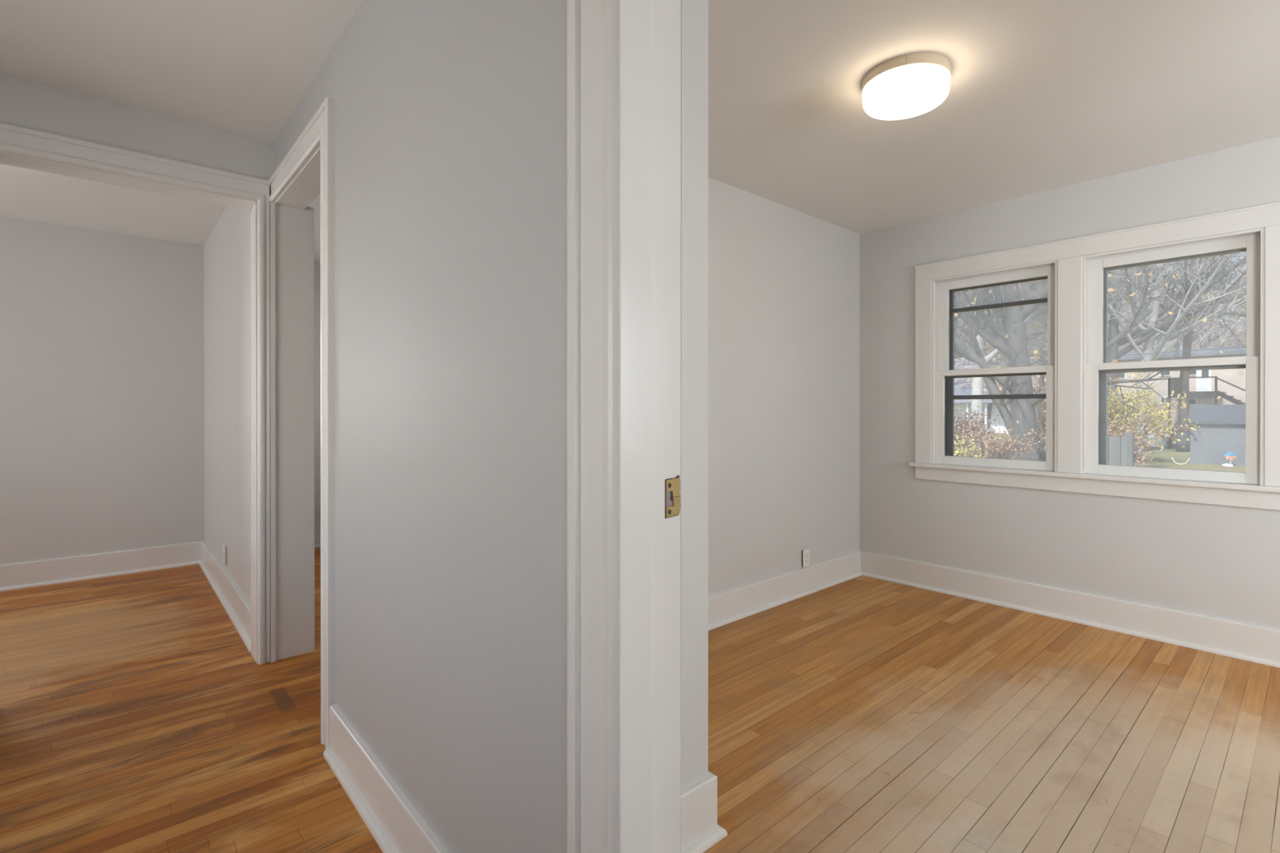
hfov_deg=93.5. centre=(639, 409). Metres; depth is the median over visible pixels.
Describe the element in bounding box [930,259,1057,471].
window
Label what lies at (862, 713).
floor
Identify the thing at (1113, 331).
bare tree
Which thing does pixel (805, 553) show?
wall outlet
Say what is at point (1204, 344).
tree
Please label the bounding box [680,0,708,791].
wall
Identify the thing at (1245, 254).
tree
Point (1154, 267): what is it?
tree
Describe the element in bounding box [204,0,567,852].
wall
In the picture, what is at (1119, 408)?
bush
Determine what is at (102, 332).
wall
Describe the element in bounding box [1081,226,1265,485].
window
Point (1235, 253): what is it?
tree
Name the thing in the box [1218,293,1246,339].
tree
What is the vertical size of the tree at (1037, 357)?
23.158 m
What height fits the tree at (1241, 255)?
14.418 m
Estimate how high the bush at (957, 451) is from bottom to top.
1.604 m
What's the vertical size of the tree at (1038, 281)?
20.577 m
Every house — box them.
[954,386,1010,433]
[1117,346,1246,441]
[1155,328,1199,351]
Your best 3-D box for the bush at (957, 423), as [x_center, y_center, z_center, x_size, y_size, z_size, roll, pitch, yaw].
[13.679,0.872,25.278,3.583,2.394,3.133,0,0,-41]
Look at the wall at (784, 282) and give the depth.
3.70 m
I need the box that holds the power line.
[954,346,1246,365]
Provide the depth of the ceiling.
2.34 m
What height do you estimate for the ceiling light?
0.104 m
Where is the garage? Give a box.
[1186,404,1245,466]
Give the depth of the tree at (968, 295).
56.59 m
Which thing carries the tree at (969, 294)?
on the ground
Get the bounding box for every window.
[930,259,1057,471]
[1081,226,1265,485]
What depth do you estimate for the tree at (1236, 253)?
53.78 m
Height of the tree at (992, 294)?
19.696 m
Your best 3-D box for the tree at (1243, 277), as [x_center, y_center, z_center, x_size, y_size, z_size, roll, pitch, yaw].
[52.325,-6.248,48.844,10.058,15.802,16.581,0,0,-2]
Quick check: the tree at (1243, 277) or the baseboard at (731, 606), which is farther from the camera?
the tree at (1243, 277)
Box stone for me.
[1221,463,1233,466]
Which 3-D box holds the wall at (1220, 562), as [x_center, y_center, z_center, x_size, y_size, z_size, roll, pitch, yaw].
[3.206,-0.038,2.563,0.198,2.440,5.044,0,0,-41]
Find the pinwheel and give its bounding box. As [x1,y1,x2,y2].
[1224,451,1236,463]
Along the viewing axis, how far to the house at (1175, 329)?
67.22 m
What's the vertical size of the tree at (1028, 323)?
18.002 m
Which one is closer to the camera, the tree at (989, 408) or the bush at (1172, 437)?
the bush at (1172, 437)
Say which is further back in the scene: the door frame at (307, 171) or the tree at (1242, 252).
the tree at (1242, 252)
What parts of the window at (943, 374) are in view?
sash, sash, storm frame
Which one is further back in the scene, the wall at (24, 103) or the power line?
the power line
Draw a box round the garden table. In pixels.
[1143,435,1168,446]
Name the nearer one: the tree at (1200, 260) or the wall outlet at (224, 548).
the wall outlet at (224, 548)
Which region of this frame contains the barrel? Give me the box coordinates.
[1174,432,1189,452]
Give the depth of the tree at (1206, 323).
42.40 m
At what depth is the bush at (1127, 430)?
17.13 m
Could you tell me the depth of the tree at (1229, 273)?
47.19 m
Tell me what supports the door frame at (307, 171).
attached to the wall at (451, 116)
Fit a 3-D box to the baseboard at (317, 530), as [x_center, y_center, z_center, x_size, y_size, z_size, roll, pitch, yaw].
[-2.373,1.094,5.483,2.310,0.165,0.038,0,0,-41]
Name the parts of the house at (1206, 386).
pane, pane, deck post, pane, pane, deck rail, door, pane, deck post, stair rail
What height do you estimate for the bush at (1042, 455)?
4.896 m
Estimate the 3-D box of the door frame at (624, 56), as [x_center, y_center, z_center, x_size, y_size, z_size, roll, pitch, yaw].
[0.287,0.052,0.632,0.150,2.267,1.068,0,0,-41]
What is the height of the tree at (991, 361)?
19.258 m
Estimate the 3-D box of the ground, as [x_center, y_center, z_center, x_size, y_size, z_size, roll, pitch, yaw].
[36.529,-14.023,72.177,141.700,32.000,180.000,0,0,-41]
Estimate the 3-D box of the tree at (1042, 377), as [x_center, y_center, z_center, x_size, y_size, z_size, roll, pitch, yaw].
[31.622,-7.913,48.469,15.912,20.111,13.298,0,0,33]
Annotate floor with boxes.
[0,546,1279,852]
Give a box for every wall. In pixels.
[0,73,274,180]
[0,216,320,564]
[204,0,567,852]
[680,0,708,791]
[707,177,859,596]
[859,136,1279,630]
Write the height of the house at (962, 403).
4.070 m
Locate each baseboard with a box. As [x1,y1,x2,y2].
[0,541,250,653]
[314,527,320,547]
[323,703,448,852]
[680,771,727,852]
[707,550,862,631]
[859,550,1279,667]
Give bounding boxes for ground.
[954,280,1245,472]
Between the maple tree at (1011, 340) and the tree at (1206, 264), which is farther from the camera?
the tree at (1206, 264)
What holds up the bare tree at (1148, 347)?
on the ground
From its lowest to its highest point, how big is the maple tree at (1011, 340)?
18.109 m
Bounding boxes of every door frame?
[0,97,335,750]
[567,0,681,852]
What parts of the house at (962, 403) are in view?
porch post, porch post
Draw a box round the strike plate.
[665,475,680,518]
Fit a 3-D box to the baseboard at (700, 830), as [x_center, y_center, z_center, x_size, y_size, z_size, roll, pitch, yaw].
[-0.257,1.101,1.788,0.598,0.165,1.389,0,0,-41]
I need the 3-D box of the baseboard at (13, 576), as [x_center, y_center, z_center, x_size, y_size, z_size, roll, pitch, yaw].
[-3.867,1.099,2.686,3.349,0.165,2.258,0,0,-41]
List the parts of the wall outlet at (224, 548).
plate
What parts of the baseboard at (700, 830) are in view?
shoe moulding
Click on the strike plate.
(673, 503)
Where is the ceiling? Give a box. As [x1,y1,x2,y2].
[0,0,1279,262]
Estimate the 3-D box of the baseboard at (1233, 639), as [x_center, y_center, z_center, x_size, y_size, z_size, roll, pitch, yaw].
[3.154,1.099,2.519,0.038,0.165,4.804,0,0,-41]
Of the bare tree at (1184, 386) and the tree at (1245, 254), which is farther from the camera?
the tree at (1245, 254)
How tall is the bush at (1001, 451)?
1.993 m
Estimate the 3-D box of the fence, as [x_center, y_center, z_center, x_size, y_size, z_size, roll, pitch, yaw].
[7.442,1.254,9.797,0.120,1.770,0.910,0,0,-41]
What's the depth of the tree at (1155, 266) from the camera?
61.16 m
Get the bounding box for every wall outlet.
[222,544,226,565]
[801,547,809,568]
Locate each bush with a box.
[954,402,1004,456]
[954,413,1045,460]
[954,431,987,457]
[968,351,1148,461]
[1107,372,1202,452]
[1107,404,1180,466]
[1147,407,1178,448]
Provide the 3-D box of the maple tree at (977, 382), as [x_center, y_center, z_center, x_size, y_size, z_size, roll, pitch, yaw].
[19.185,-7.242,31.285,15.142,18.601,11.612,0,0,-17]
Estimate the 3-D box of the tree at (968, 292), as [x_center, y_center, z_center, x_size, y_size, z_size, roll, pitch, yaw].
[36.560,-11.875,72.711,16.138,20.269,15.068,0,0,13]
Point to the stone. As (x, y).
(1223, 464)
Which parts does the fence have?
post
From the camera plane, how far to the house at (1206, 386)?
36.48 m
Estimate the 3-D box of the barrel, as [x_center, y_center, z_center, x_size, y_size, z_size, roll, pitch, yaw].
[26.469,1.589,29.406,0.524,0.930,0.524,0,0,-41]
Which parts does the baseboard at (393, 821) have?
shoe moulding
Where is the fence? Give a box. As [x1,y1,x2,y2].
[1107,432,1133,466]
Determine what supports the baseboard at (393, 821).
attached to the wall at (451, 116)
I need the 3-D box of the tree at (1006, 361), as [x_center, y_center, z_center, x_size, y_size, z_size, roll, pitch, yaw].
[33.898,-9.635,55.692,16.414,23.491,14.740,0,0,-18]
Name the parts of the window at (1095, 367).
storm frame, sash, sash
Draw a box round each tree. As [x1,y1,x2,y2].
[954,259,1222,461]
[954,282,1047,433]
[954,292,986,366]
[954,294,989,364]
[955,280,1046,395]
[955,281,1129,433]
[955,289,1035,366]
[955,293,1031,340]
[955,293,1042,386]
[958,253,1246,425]
[962,282,1175,385]
[969,251,1246,452]
[969,259,1230,320]
[971,275,1171,446]
[983,280,1047,344]
[1025,280,1130,383]
[1028,266,1155,351]
[1028,266,1195,364]
[1031,271,1246,359]
[1107,257,1246,353]
[1108,251,1246,451]
[1122,263,1222,346]
[1126,284,1246,351]
[1127,273,1246,352]
[1136,253,1246,351]
[1150,254,1245,349]
[1155,280,1246,343]
[1159,253,1245,347]
[1165,252,1243,294]
[1203,277,1246,342]
[1205,296,1246,348]
[1212,253,1246,345]
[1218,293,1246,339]
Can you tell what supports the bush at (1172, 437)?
on the ground
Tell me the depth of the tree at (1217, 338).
46.10 m
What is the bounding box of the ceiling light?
[862,52,951,119]
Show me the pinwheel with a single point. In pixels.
(1228, 456)
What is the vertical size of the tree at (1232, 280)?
15.317 m
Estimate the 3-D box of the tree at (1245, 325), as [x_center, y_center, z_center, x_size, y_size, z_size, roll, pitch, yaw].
[47.092,-4.667,45.951,9.324,13.345,8.373,0,0,-34]
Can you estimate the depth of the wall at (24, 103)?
2.50 m
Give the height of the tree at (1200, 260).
21.159 m

